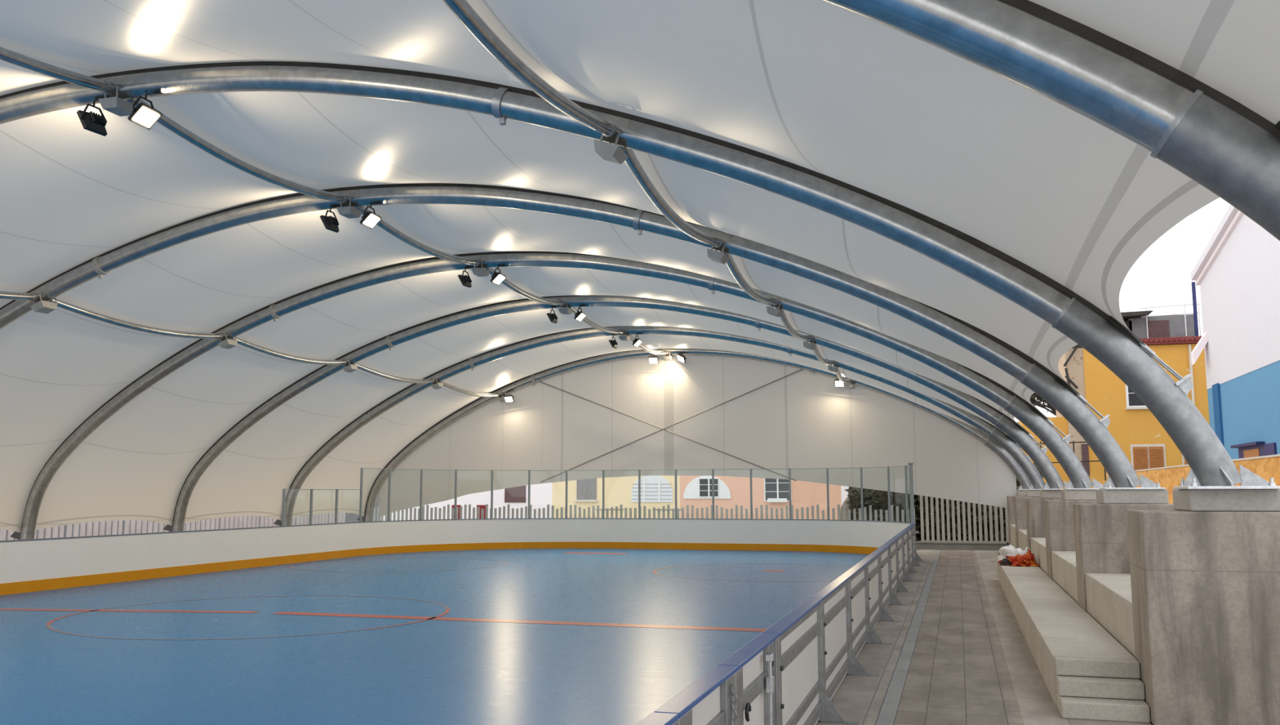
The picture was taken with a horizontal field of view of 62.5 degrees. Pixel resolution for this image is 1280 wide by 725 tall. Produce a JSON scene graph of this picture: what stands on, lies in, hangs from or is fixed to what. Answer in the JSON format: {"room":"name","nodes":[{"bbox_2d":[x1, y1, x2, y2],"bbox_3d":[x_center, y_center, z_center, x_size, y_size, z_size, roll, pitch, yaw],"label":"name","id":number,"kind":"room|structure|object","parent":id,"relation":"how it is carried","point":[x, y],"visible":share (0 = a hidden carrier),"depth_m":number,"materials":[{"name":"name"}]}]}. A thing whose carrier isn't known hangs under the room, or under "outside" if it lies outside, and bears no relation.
{"room":"covered skating rink","nodes":[
{"label":"covered skating rink","id":0,"kind":"room"},
{"bbox_2d":[5,491,380,540],"bbox_3d":[-17.758,4.907,32.607,0.300,2.400,37.000,-2,-7,16],"label":"wall","id":1,"kind":"structure","parent":0,"point":[349,517],"depth_m":37.95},
{"bbox_2d":[0,548,936,724],"bbox_3d":[-4.621,4.415,18.517,18.110,0.083,45.600,-2,-7,16],"label":"floor","id":2,"kind":"structure","parent":0,"point":[502,636],"depth_m":15.24,"materials":[{"name":"plastic"}]},
{"bbox_2d":[0,517,915,595],"bbox_3d":[-8.552,4.792,26.432,36.211,1.102,14.926,6,-9,-42],"label":"board","id":3,"kind":"object","parent":2,"relation":"on","point":[29,565],"visible":0.84,"depth_m":34.45,"materials":[{"name":"white plastic"}]},
{"bbox_2d":[281,488,285,525],"bbox_3d":[-10.437,4.243,30.914,0.068,1.080,0.068,-2,-7,16],"label":"post","id":4,"kind":"object","parent":3,"relation":"on","point":[283,490],"visible":1,"depth_m":30.89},
{"bbox_2d":[309,488,313,524],"bbox_3d":[-10.040,4.403,32.231,0.068,1.080,0.068,-2,-7,16],"label":"post","id":5,"kind":"object","parent":3,"relation":"on","point":[311,490],"visible":1,"depth_m":32.20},
{"bbox_2d":[334,488,338,523],"bbox_3d":[-9.644,4.562,33.549,0.068,1.080,0.068,-2,-7,16],"label":"post","id":6,"kind":"object","parent":3,"relation":"on","point":[336,490],"visible":1,"depth_m":33.52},
{"bbox_2d":[359,467,363,521],"bbox_3d":[-9.218,4.373,34.898,0.068,1.780,0.068,-2,-7,16],"label":"post","id":7,"kind":"object","parent":3,"relation":"on","point":[362,468],"visible":1,"depth_m":34.87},
{"bbox_2d":[387,468,391,520],"bbox_3d":[-8.576,4.519,36.114,0.068,1.780,0.068,-2,-7,16],"label":"post","id":8,"kind":"object","parent":3,"relation":"on","point":[389,469],"visible":1,"depth_m":36.09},
{"bbox_2d":[419,468,422,519],"bbox_3d":[-7.706,4.647,37.181,0.068,1.780,0.068,-2,-7,16],"label":"post","id":9,"kind":"object","parent":3,"relation":"on","point":[421,470],"visible":1,"depth_m":37.15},
{"bbox_2d":[453,469,457,519],"bbox_3d":[-6.643,4.752,38.060,0.068,1.780,0.068,-2,-7,16],"label":"post","id":10,"kind":"object","parent":3,"relation":"on","point":[455,470],"visible":1,"depth_m":38.04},
{"bbox_2d":[490,469,493,518],"bbox_3d":[-5.428,4.829,38.714,0.068,1.780,0.068,-2,-7,16],"label":"post","id":11,"kind":"object","parent":3,"relation":"on","point":[492,470],"visible":1,"depth_m":38.68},
{"bbox_2d":[528,470,530,518],"bbox_3d":[-4.107,4.876,39.119,0.068,1.780,0.068,-2,-7,16],"label":"post","id":12,"kind":"object","parent":3,"relation":"on","point":[529,471],"visible":1,"depth_m":39.11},
{"bbox_2d":[602,469,604,518],"bbox_3d":[-1.355,4.872,39.131,0.068,1.780,0.068,-2,-7,16],"label":"post","id":13,"kind":"object","parent":3,"relation":"on","point":[603,470],"visible":1,"depth_m":39.11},
{"bbox_2d":[638,469,640,518],"bbox_3d":[-0.019,4.825,38.771,0.068,1.780,0.068,-2,-7,16],"label":"post","id":14,"kind":"object","parent":3,"relation":"on","point":[639,470],"visible":1,"depth_m":38.74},
{"bbox_2d":[711,468,714,518],"bbox_3d":[2.635,4.724,37.984,0.068,1.780,0.068,-2,-7,16],"label":"post","id":15,"kind":"object","parent":3,"relation":"on","point":[713,469],"visible":1,"depth_m":37.97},
{"bbox_2d":[750,468,752,519],"bbox_3d":[3.962,4.674,37.591,0.068,1.780,0.068,-2,-7,16],"label":"post","id":16,"kind":"object","parent":3,"relation":"on","point":[751,488],"visible":1,"depth_m":37.55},
{"bbox_2d":[788,468,791,519],"bbox_3d":[5.288,4.623,37.194,0.068,1.780,0.068,-2,-7,16],"label":"post","id":17,"kind":"object","parent":3,"relation":"on","point":[789,469],"visible":1,"depth_m":37.18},
{"bbox_2d":[826,467,829,519],"bbox_3d":[6.508,4.543,36.556,0.068,1.780,0.068,-2,-7,16],"label":"post","id":18,"kind":"object","parent":3,"relation":"on","point":[827,468],"visible":1,"depth_m":36.52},
{"bbox_2d":[860,466,863,519],"bbox_3d":[7.479,4.423,35.582,0.068,1.780,0.068,-2,-7,16],"label":"post","id":19,"kind":"object","parent":3,"relation":"on","point":[861,476],"visible":1,"depth_m":35.55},
{"bbox_2d":[887,466,890,521],"bbox_3d":[8.108,4.273,34.364,0.068,1.780,0.068,-2,-7,16],"label":"post","id":20,"kind":"object","parent":3,"relation":"on","point":[888,468],"visible":1,"depth_m":34.33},
{"bbox_2d":[904,465,908,522],"bbox_3d":[8.339,4.108,33.014,0.068,1.780,0.068,-2,-7,16],"label":"post","id":21,"kind":"object","parent":3,"relation":"on","point":[905,467],"visible":0.94,"depth_m":32.98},
{"bbox_2d":[907,462,914,524],"bbox_3d":[8.151,3.924,31.660,0.160,1.820,0.160,-2,-7,16],"label":"post","id":22,"kind":"object","parent":3,"relation":"on","point":[910,464],"visible":1,"depth_m":31.61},
{"bbox_2d":[635,711,679,724],"bbox_3d":[-0.117,1.973,3.406,0.422,1.106,2.659,-2,-7,16],"label":"module","id":23,"kind":"object","parent":2,"relation":"on","point":[654,718],"visible":1,"depth_m":4.63,"materials":[{"name":"plastic"}]},
{"bbox_2d":[653,632,779,724],"bbox_3d":[0.532,2.290,6.028,0.150,1.106,2.792,-2,-7,16],"label":"gate","id":24,"kind":"object","parent":2,"relation":"on","point":[744,688],"visible":0.98,"depth_m":6.15,"materials":[{"name":"plastic"}]},
{"bbox_2d":[762,597,858,724],"bbox_3d":[1.428,2.594,8.543,0.422,1.106,2.559,-2,-7,16],"label":"barrier panel","id":25,"kind":"object","parent":2,"relation":"on","point":[803,700],"visible":0.84,"depth_m":8.77,"materials":[{"name":"plastic"}]},
{"bbox_2d":[810,576,879,700],"bbox_3d":[2.165,2.891,10.992,0.422,1.106,2.609,-2,-7,16],"label":"barrier panel","id":26,"kind":"object","parent":2,"relation":"on","point":[839,660],"visible":0.69,"depth_m":11.22,"materials":[{"name":"plastic"}]},
{"bbox_2d":[840,561,892,657],"bbox_3d":[2.909,3.190,13.465,0.422,1.106,2.609,-2,-7,16],"label":"module","id":27,"kind":"object","parent":2,"relation":"on","point":[862,633],"visible":0.76,"depth_m":13.80,"materials":[{"name":"plastic"}]},
{"bbox_2d":[860,551,901,628],"bbox_3d":[3.653,3.489,15.939,0.422,1.106,2.609,-2,-7,16],"label":"module","id":28,"kind":"object","parent":2,"relation":"on","point":[877,612],"visible":0.76,"depth_m":16.41,"materials":[{"name":"plastic"}]},
{"bbox_2d":[873,543,908,608],"bbox_3d":[4.397,3.788,18.412,0.422,1.106,2.609,-2,-7,16],"label":"module","id":29,"kind":"object","parent":2,"relation":"on","point":[888,597],"visible":0.72,"depth_m":18.98,"materials":[{"name":"plastic"}]},
{"bbox_2d":[884,537,914,593],"bbox_3d":[5.141,4.088,20.885,0.422,1.106,2.609,-2,-7,16],"label":"module","id":30,"kind":"object","parent":2,"relation":"on","point":[897,585],"visible":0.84,"depth_m":21.61,"materials":[{"name":"plastic"}]},
{"bbox_2d":[892,533,918,582],"bbox_3d":[5.886,4.387,23.358,0.422,1.106,2.609,-2,-7,16],"label":"module","id":31,"kind":"object","parent":2,"relation":"on","point":[904,575],"visible":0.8,"depth_m":24.15,"materials":[{"name":"plastic"}]},
{"bbox_2d":[899,528,916,573],"bbox_3d":[6.630,4.686,25.831,0.422,1.106,2.609,-2,-7,16],"label":"module","id":32,"kind":"object","parent":2,"relation":"on","point":[908,567],"visible":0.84,"depth_m":26.68,"materials":[{"name":"plastic"}]},
{"bbox_2d":[904,525,924,566],"bbox_3d":[7.374,4.985,28.305,0.422,1.106,2.609,-2,-7,16],"label":"module","id":33,"kind":"object","parent":2,"relation":"on","point":[913,561],"visible":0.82,"depth_m":29.30,"materials":[{"name":"plastic"}]},
{"bbox_2d":[909,524,924,561],"bbox_3d":[8.032,5.250,30.492,0.422,1.106,2.009,-2,-7,16],"label":"module","id":34,"kind":"object","parent":2,"relation":"on","point":[916,556],"visible":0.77,"depth_m":31.32,"materials":[{"name":"plastic"}]},
{"bbox_2d":[0,0,1279,533],"bbox_3d":[-4.872,0.397,21.597,25.015,6.575,38.850,-2,-7,16],"label":"ceiling","id":35,"kind":"structure","parent":0,"point":[825,88],"depth_m":14.92,"materials":[{"name":"fabric"}]},
{"bbox_2d":[377,355,1017,517],"bbox_3d":[1.124,2.733,40.082,24.700,6.380,0.059,-2,-7,16],"label":"wall","id":36,"kind":"structure","parent":0,"point":[800,420],"depth_m":39.82,"materials":[{"name":"fabric"}]},
{"bbox_2d":[893,549,1151,724],"bbox_3d":[5.277,4.040,15.585,2.230,0.080,45.600,-2,-7,16],"label":"floor","id":37,"kind":"structure","parent":0,"point":[958,673],"depth_m":12.96,"materials":[{"name":"tile"}]},
{"bbox_2d":[875,550,941,724],"bbox_3d":[4.045,4.028,15.636,0.150,0.062,44.990,-2,-7,16],"label":"channel","id":38,"kind":"object","parent":37,"relation":"on","point":[888,711],"visible":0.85,"depth_m":12.96,"materials":[{"name":"concrete"}]},
{"bbox_2d":[1006,495,1026,545],"bbox_3d":[13.179,5.425,35.327,1.595,1.905,0.800,-2,-7,16],"label":"concrete pier","id":39,"kind":"object","parent":37,"relation":"on","point":[1011,505],"visible":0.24,"depth_m":35.22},
{"bbox_2d":[1013,496,1039,548],"bbox_3d":[11.791,4.867,30.713,1.595,1.905,0.900,-2,-7,16],"label":"concrete pier","id":40,"kind":"object","parent":37,"relation":"on","point":[1019,501],"visible":0.24,"depth_m":30.54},
{"bbox_2d":[273,325,1046,525],"bbox_3d":[-0.559,2.495,34.632,26.395,7.615,0.700,-2,-7,16],"label":"steel arch","id":41,"kind":"object","parent":40,"relation":"on","point":[993,433],"visible":0.74,"depth_m":35.27,"materials":[{"name":"silver metal"}]},
{"bbox_2d":[351,362,435,383],"bbox_3d":[-7.883,0.416,34.169,0.246,0.390,5.576,-2,-7,16],"label":"metal pipe","id":42,"kind":"structure","parent":41,"relation":"attached to","point":[360,366],"depth_m":33.79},
{"bbox_2d":[568,306,625,333],"bbox_3d":[-1.305,-1.224,32.389,0.164,0.409,5.575,-2,-7,16],"label":"metal pipe","id":43,"kind":"structure","parent":41,"relation":"attached to","point":[584,319],"depth_m":32.43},
{"bbox_2d":[626,334,669,354],"bbox_3d":[0.283,-0.585,37.668,0.164,0.409,5.575,-2,-7,16],"label":"metal pipe","id":44,"kind":"structure","parent":41,"relation":"attached to","point":[632,338],"depth_m":37.61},
{"bbox_2d":[833,365,853,382],"bbox_3d":[6.843,0.433,35.571,0.236,0.393,5.576,-2,-7,16],"label":"metal pipe","id":45,"kind":"structure","parent":41,"relation":"attached to","point":[840,377],"depth_m":35.24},
{"bbox_2d":[1026,489,1039,496],"bbox_3d":[11.762,3.825,30.879,0.830,0.197,0.800,-2,-7,16],"label":"concrete plinth","id":46,"kind":"object","parent":40,"relation":"on","point":[1028,492],"visible":0.4,"depth_m":30.57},
{"bbox_2d":[1025,497,1064,552],"bbox_3d":[10.217,4.234,25.481,1.595,1.905,0.900,-2,-7,16],"label":"concrete pier","id":47,"kind":"object","parent":37,"relation":"on","point":[1035,517],"visible":0.26,"depth_m":25.29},
{"bbox_2d":[163,295,1068,531],"bbox_3d":[-2.148,1.856,29.352,26.395,7.615,0.700,-2,-7,16],"label":"steel arch","id":48,"kind":"object","parent":47,"relation":"on","point":[1015,431],"visible":0.81,"depth_m":29.66,"materials":[{"name":"silver metal"}]},
{"bbox_2d":[231,337,347,364],"bbox_3d":[-9.471,-0.223,28.890,0.246,0.390,5.576,-2,-7,16],"label":"metal pipe","id":49,"kind":"structure","parent":48,"relation":"attached to","point":[240,341],"depth_m":28.46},
{"bbox_2d":[483,267,565,306],"bbox_3d":[-2.893,-1.862,27.109,0.164,0.409,5.575,-2,-7,16],"label":"metal pipe","id":50,"kind":"structure","parent":48,"relation":"attached to","point":[504,282],"depth_m":27.00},
{"bbox_2d":[809,342,836,365],"bbox_3d":[5.255,-0.206,30.292,0.236,0.393,5.576,-2,-7,16],"label":"metal pipe","id":51,"kind":"structure","parent":48,"relation":"attached to","point":[815,350],"depth_m":29.89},
{"bbox_2d":[1040,489,1061,497],"bbox_3d":[10.188,3.192,25.648,0.830,0.197,0.800,-2,-7,16],"label":"concrete plinth","id":52,"kind":"object","parent":47,"relation":"on","point":[1043,493],"visible":0.53,"depth_m":25.33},
{"bbox_2d":[997,562,1137,706],"bbox_3d":[6.604,3.985,17.484,0.760,0.482,15.240,-2,-7,16],"label":"concrete bench","id":53,"kind":"object","parent":37,"relation":"on","point":[1052,624],"visible":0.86,"depth_m":13.24,"materials":[{"name":"concrete"}]},
{"bbox_2d":[996,544,1030,562],"bbox_3d":[8.476,4.309,23.855,0.781,0.403,0.772,-2,-7,16],"label":"plastic bag","id":54,"kind":"object","parent":53,"relation":"on","point":[1009,550],"visible":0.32,"depth_m":23.68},
{"bbox_2d":[997,548,1039,566],"bbox_3d":[8.227,4.202,22.846,0.818,0.371,0.769,2,-7,-14],"label":"jacket","id":55,"kind":"object","parent":53,"relation":"on","point":[1028,559],"visible":1,"depth_m":22.68,"materials":[{"name":"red fabric"}]},
{"bbox_2d":[1044,500,1099,578],"bbox_3d":[8.526,3.554,19.859,1.595,1.905,0.880,-2,-7,16],"label":"concrete pier","id":56,"kind":"object","parent":37,"relation":"on","point":[1059,514],"visible":0.28,"depth_m":19.67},
{"bbox_2d":[10,251,1103,539],"bbox_3d":[-3.736,1.218,24.073,26.395,7.615,0.700,-2,-7,16],"label":"steel arch","id":57,"kind":"object","parent":56,"relation":"on","point":[1031,417],"visible":0.88,"depth_m":24.04,"materials":[{"name":"silver metal"}]},
{"bbox_2d":[48,297,225,339],"bbox_3d":[-11.059,-0.861,23.610,0.246,0.390,5.576,-2,-7,16],"label":"metal pipe","id":58,"kind":"structure","parent":57,"relation":"attached to","point":[62,304],"depth_m":23.10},
{"bbox_2d":[457,268,471,288],"bbox_3d":[-4.051,-1.963,24.529,0.250,0.425,0.400,-2,-7,16],"label":"floodlight","id":59,"kind":"object","parent":57,"relation":"attached to","point":[465,280],"visible":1,"depth_m":24.42,"materials":[{"name":"black metal"}]},
{"bbox_2d":[490,266,506,285],"bbox_3d":[-3.268,-2.008,24.305,0.272,0.412,0.398,-2,-7,16],"label":"floodlight","id":60,"kind":"object","parent":57,"relation":"attached to","point":[497,277],"visible":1,"depth_m":24.23,"materials":[{"name":"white glass"}]},
{"bbox_2d":[775,306,813,341],"bbox_3d":[3.666,-0.845,25.013,0.236,0.393,5.576,-2,-7,16],"label":"metal pipe","id":61,"kind":"structure","parent":57,"relation":"attached to","point":[783,317],"depth_m":24.55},
{"bbox_2d":[1060,489,1096,500],"bbox_3d":[8.582,2.547,20.311,0.830,0.197,0.800,-2,-7,16],"label":"concrete plinth","id":62,"kind":"object","parent":56,"relation":"on","point":[1066,495],"visible":0.54,"depth_m":19.98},
{"bbox_2d":[1056,690,1150,723],"bbox_3d":[4.346,3.237,9.938,0.750,0.155,0.560,-2,-7,16],"label":"concrete step","id":63,"kind":"structure","parent":37,"relation":"on","point":[1069,707],"depth_m":9.70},
{"bbox_2d":[1055,674,1145,699],"bbox_3d":[4.378,3.092,10.067,0.750,0.155,0.330,-2,-7,16],"label":"concrete step","id":64,"kind":"structure","parent":63,"relation":"on","point":[1065,685],"depth_m":9.93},
{"bbox_2d":[1054,657,1140,678],"bbox_3d":[4.407,2.944,10.181,0.750,0.156,0.130,-2,-7,16],"label":"concrete step","id":65,"kind":"structure","parent":64,"relation":"on","point":[1088,667],"depth_m":10.13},
{"bbox_2d":[1073,503,1173,612],"bbox_3d":[6.952,2.921,14.628,1.595,1.905,0.880,-2,-7,16],"label":"concrete pier","id":66,"kind":"object","parent":37,"relation":"on","point":[1100,530],"visible":0.28,"depth_m":14.42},
{"bbox_2d":[0,182,1164,489],"bbox_3d":[-5.324,0.579,18.794,26.395,7.615,0.700,-2,-7,16],"label":"steel arch","id":67,"kind":"object","parent":66,"relation":"on","point":[1037,377],"visible":0.92,"depth_m":17.49,"materials":[{"name":"silver metal"}]},
{"bbox_2d":[0,291,39,301],"bbox_3d":[-12.648,-1.500,18.331,0.246,0.390,5.576,-2,-7,16],"label":"metal pipe","id":68,"kind":"structure","parent":67,"relation":"attached to","point":[3,295],"depth_m":20.39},
{"bbox_2d":[124,98,349,203],"bbox_3d":[-6.070,-3.140,16.551,0.164,0.409,5.575,-2,-7,16],"label":"metal pipe","id":69,"kind":"structure","parent":67,"relation":"attached to","point":[164,121],"depth_m":16.17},
{"bbox_2d":[320,208,338,232],"bbox_3d":[-5.639,-2.602,19.249,0.250,0.425,0.400,-2,-7,16],"label":"floodlight","id":70,"kind":"object","parent":67,"relation":"attached to","point":[331,223],"visible":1,"depth_m":19.15,"materials":[{"name":"black metal"}]},
{"bbox_2d":[360,204,382,229],"bbox_3d":[-4.856,-2.647,19.026,0.272,0.412,0.398,-2,-7,16],"label":"floodlight","id":71,"kind":"object","parent":67,"relation":"attached to","point":[370,219],"visible":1,"depth_m":18.96,"materials":[{"name":"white glass"}]},
{"bbox_2d":[354,206,480,266],"bbox_3d":[-4.482,-2.501,21.830,0.164,0.409,5.575,-2,-7,16],"label":"metal pipe","id":72,"kind":"structure","parent":67,"relation":"attached to","point":[383,224],"depth_m":21.65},
{"bbox_2d":[720,250,779,305],"bbox_3d":[2.078,-1.484,19.733,0.236,0.393,5.576,-2,-7,16],"label":"metal pipe","id":73,"kind":"structure","parent":67,"relation":"attached to","point":[731,264],"depth_m":19.17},
{"bbox_2d":[1095,488,1168,503],"bbox_3d":[6.994,1.908,15.032,0.830,0.197,0.800,-2,-7,16],"label":"concrete plinth","id":74,"kind":"object","parent":66,"relation":"on","point":[1159,495],"visible":0.93,"depth_m":14.66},
{"bbox_3d":[-1.784,7.084,40.416,24.120,0.060,2.300,-2,-7,16],"label":"surround","id":75,"kind":"object","parent":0,"visible":0},
{"bbox_2d":[0,512,345,540],"bbox_3d":[-15.555,5.272,32.952,0.100,1.750,24.000,-2,-7,16],"label":"fence","id":76,"kind":"object","parent":75,"relation":"on","point":[341,516],"visible":0.2,"depth_m":33.42,"materials":[{"name":"metal"}]},
{"bbox_2d":[356,348,1031,521],"bbox_3d":[1.029,3.134,39.911,26.395,7.615,0.700,-2,-7,16],"label":"steel arch","id":77,"kind":"object","parent":75,"relation":"on","point":[1024,480],"visible":0.7,"depth_m":40.87,"materials":[{"name":"silver metal"}]},
{"bbox_2d":[439,381,501,397],"bbox_3d":[-6.294,1.055,39.449,0.246,0.390,5.576,-2,-7,16],"label":"metal pipe","id":78,"kind":"structure","parent":77,"relation":"attached to","point":[446,384],"depth_m":39.07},
{"bbox_2d":[538,381,796,481],"bbox_3d":[0.734,2.455,40.092,10.347,4.138,0.140,-2,-7,16],"label":"cable","id":79,"kind":"object","parent":77,"relation":"attached to","point":[539,381],"visible":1,"depth_m":39.98,"materials":[{"name":"metal"}]},
{"bbox_2d":[540,368,803,482],"bbox_3d":[1.216,2.352,39.960,10.687,4.308,0.140,-2,-7,16],"label":"cable","id":80,"kind":"object","parent":77,"relation":"attached to","point":[801,369],"visible":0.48,"depth_m":39.93,"materials":[{"name":"metal"}]},
{"label":"outside","id":81,"kind":"structure","parent":0,"visible":0},
{"bbox_3d":[45.020,6.202,39.319,56.500,1.200,98.000,-2,-7,16],"label":"terrain","id":82,"kind":"structure","parent":81,"visible":0},
{"bbox_2d":[1030,392,1056,416],"bbox_3d":[24.125,3.122,61.042,6.574,10.249,8.253,-2,-7,16],"label":"bare tree","id":83,"kind":"object","parent":82,"relation":"on","point":[1034,397],"visible":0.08,"depth_m":60.83,"materials":[{"name":"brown plant"}]},
{"bbox_2d":[1017,281,1209,488],"bbox_3d":[22.365,1.889,50.531,8.026,10.440,6.630,-2,-7,16],"label":"house","id":84,"kind":"structure","parent":82,"relation":"on","point":[1146,444],"depth_m":47.89,"materials":[{"name":"paint"}]},
{"bbox_2d":[1132,446,1164,472],"bbox_3d":[22.766,4.369,47.240,1.250,1.200,0.090,-2,-7,16],"label":"shutter","id":85,"kind":"object","parent":84,"relation":"hanging from","point":[1143,457],"depth_m":47.25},
{"bbox_2d":[1126,509,1279,724],"bbox_3d":[6.435,2.291,9.440,3.595,1.905,0.930,-2,-7,16],"label":"concrete pier","id":86,"kind":"structure","parent":82,"relation":"on","point":[1206,584],"depth_m":9.38,"materials":[{"name":"concrete"}]},
{"bbox_2d":[1172,488,1279,511],"bbox_3d":[5.702,1.274,9.800,1.230,0.197,0.800,-2,-7,16],"label":"concrete plinth","id":87,"kind":"object","parent":86,"relation":"on","point":[1189,500],"visible":1,"depth_m":9.51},
{"bbox_2d":[1135,453,1279,503],"bbox_3d":[13.854,3.142,25.154,0.080,1.580,24.508,-2,-7,16],"label":"hoarding","id":88,"kind":"object","parent":82,"relation":"on","point":[1266,467],"visible":0.31,"depth_m":28.46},
{"bbox_2d":[1191,204,1279,459],"bbox_3d":[22.419,-1.706,33.357,5.250,13.150,20.900,-2,-7,16],"label":"house","id":89,"kind":"structure","parent":82,"relation":"on","point":[1237,273],"depth_m":37.86,"materials":[{"name":"paint"}]},
{"bbox_2d":[1231,441,1265,448],"bbox_3d":[21.502,2.921,37.383,0.270,0.100,3.500,-2,-7,16],"label":"hood","id":90,"kind":"object","parent":89,"relation":"attached to","point":[1241,444],"depth_m":37.00,"materials":[{"name":"blue paint"}]},
{"bbox_2d":[1243,448,1259,457],"bbox_3d":[21.508,3.232,37.081,0.070,0.350,2.000,-2,-7,16],"label":"shutter","id":91,"kind":"object","parent":89,"relation":"hanging from","point":[1247,452],"depth_m":37.10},
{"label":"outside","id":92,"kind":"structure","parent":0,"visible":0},
{"bbox_3d":[12.167,7.175,40.150,120.000,0.200,135.000,-2,-7,16],"label":"ground","id":93,"kind":"structure","parent":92,"visible":0},
{"bbox_2d":[380,482,552,520],"bbox_3d":[-9.714,6.657,64.115,12.500,6.500,8.050,-2,-7,16],"label":"house","id":94,"kind":"structure","parent":93,"relation":"on","point":[517,497],"depth_m":59.13,"materials":[{"name":"paint"}]},
{"bbox_2d":[551,475,679,518],"bbox_3d":[-0.244,6.290,61.253,7.300,6.500,8.160,-2,-7,16],"label":"house","id":95,"kind":"structure","parent":93,"relation":"on","point":[657,491],"depth_m":57.30,"materials":[{"name":"paint"}]},
{"bbox_2d":[631,475,672,502],"bbox_3d":[0.643,6.760,56.787,2.300,1.485,0.080,-2,-7,16],"label":"window","id":96,"kind":"structure","parent":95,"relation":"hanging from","point":[654,488],"depth_m":56.72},
{"bbox_2d":[0,61,1279,488],"bbox_3d":[-6.913,-0.060,13.514,26.395,7.615,0.700,-2,-7,16],"label":"steel arch","id":97,"kind":"object","parent":93,"relation":"on","point":[1133,362],"visible":0.97,"depth_m":11.20,"materials":[{"name":"silver metal"}]},
{"bbox_2d":[76,102,107,136],"bbox_3d":[-7.227,-3.241,13.970,0.250,0.425,0.400,-2,-7,16],"label":"floodlight","id":98,"kind":"object","parent":97,"relation":"attached to","point":[91,122],"visible":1,"depth_m":13.88,"materials":[{"name":"black metal"}]},
{"bbox_2d":[127,95,162,129],"bbox_3d":[-6.444,-3.285,13.746,0.272,0.412,0.398,-2,-7,16],"label":"floodlight","id":99,"kind":"object","parent":97,"relation":"attached to","point":[144,116],"visible":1,"depth_m":13.69,"materials":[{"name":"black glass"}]},
{"bbox_2d":[617,145,724,247],"bbox_3d":[0.490,-2.122,14.454,0.236,0.393,5.576,-2,-7,16],"label":"metal pipe","id":100,"kind":"structure","parent":97,"relation":"attached to","point":[632,162],"depth_m":13.75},
{"bbox_2d":[680,475,848,519],"bbox_3d":[8.024,5.967,58.731,10.000,6.500,8.300,-2,-7,16],"label":"house","id":101,"kind":"structure","parent":93,"relation":"on","point":[730,491],"depth_m":55.10,"materials":[{"name":"paint"}]},
{"bbox_2d":[840,496,850,519],"bbox_3d":[9.832,5.984,44.182,3.330,2.946,2.502,-2,-7,16],"label":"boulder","id":102,"kind":"object","parent":93,"relation":"on","point":[846,508],"visible":0.02,"depth_m":44.34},
{"bbox_2d":[844,463,1045,546],"bbox_3d":[11.515,5.433,39.922,7.352,3.386,1.768,-2,-7,16],"label":"hedge","id":103,"kind":"object","parent":93,"relation":"on","point":[878,500],"visible":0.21,"depth_m":39.66,"materials":[{"name":"green plant"}]},
{"bbox_2d":[915,541,1006,550],"bbox_3d":[0.086,7.038,41.310,27.000,0.300,0.540,-2,-7,16],"label":"curb","id":104,"kind":"object","parent":93,"relation":"on","point":[919,544],"visible":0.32,"depth_m":37.72,"materials":[{"name":"concrete"}]},
{"bbox_2d":[373,503,488,520],"bbox_3d":[-8.824,6.560,44.064,5.597,1.348,0.090,-2,-7,16],"label":"picket fence","id":105,"kind":"object","parent":104,"relation":"on","point":[486,504],"visible":0.21,"depth_m":43.95,"materials":[{"name":"grey paint"}]},
{"bbox_2d":[489,504,918,533],"bbox_3d":[1.992,6.149,40.839,16.984,1.342,0.130,-2,-7,16],"label":"picket fence","id":106,"kind":"object","parent":104,"relation":"on","point":[597,508],"visible":0.4,"depth_m":40.80,"materials":[{"name":"grey paint"}]},
{"bbox_2d":[920,495,1008,542],"bbox_3d":[11.946,5.521,37.941,3.650,1.850,0.090,-2,-7,16],"label":"fence","id":107,"kind":"object","parent":104,"relation":"on","point":[921,496],"visible":0.53,"depth_m":37.98,"materials":[{"name":"metal"}]},
{"bbox_2d":[1009,524,1016,548],"bbox_3d":[12.505,5.610,32.984,1.570,0.975,3.990,-2,-7,16],"label":"tier","id":108,"kind":"object","parent":93,"relation":"on","point":[1012,526],"visible":0.14,"depth_m":33.44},
{"bbox_2d":[1017,528,1027,551],"bbox_3d":[11.017,5.012,28.037,1.570,0.975,4.590,-2,-7,16],"label":"tier","id":109,"kind":"object","parent":93,"relation":"on","point":[1022,533],"visible":0.13,"depth_m":28.60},
{"bbox_2d":[1030,537,1047,574],"bbox_3d":[9.383,4.354,22.606,1.570,0.975,5.010,-2,-7,16],"label":"tier","id":110,"kind":"object","parent":93,"relation":"on","point":[1037,544],"visible":0.12,"depth_m":22.75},
{"bbox_2d":[822,0,1279,240],"bbox_3d":[-8.501,-0.699,8.235,26.395,7.615,0.700,-2,-7,16],"label":"steel arch","id":111,"kind":"object","parent":93,"relation":"on","point":[1200,131],"visible":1,"depth_m":4.97,"materials":[{"name":"silver metal"}]},
{"bbox_2d":[0,46,115,93],"bbox_3d":[-7.659,-3.779,11.271,0.164,0.409,5.575,-2,-7,16],"label":"metal pipe","id":112,"kind":"structure","parent":111,"relation":"attached to","point":[103,86],"depth_m":12.86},
{"bbox_2d":[442,0,617,137],"bbox_3d":[-1.099,-2.761,9.175,0.236,0.393,5.576,-2,-7,16],"label":"metal pipe","id":113,"kind":"structure","parent":111,"relation":"attached to","point":[463,11],"depth_m":9.32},
{"bbox_2d":[1051,551,1078,604],"bbox_3d":[7.752,3.698,17.184,1.570,0.975,4.610,-2,-7,16],"label":"tier","id":114,"kind":"object","parent":93,"relation":"on","point":[1064,562],"visible":0.14,"depth_m":17.39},
{"bbox_2d":[1085,573,1135,657],"bbox_3d":[6.231,3.087,12.128,1.570,0.975,4.240,-2,-7,16],"label":"tier","id":115,"kind":"object","parent":93,"relation":"on","point":[1108,595],"visible":0.17,"depth_m":12.27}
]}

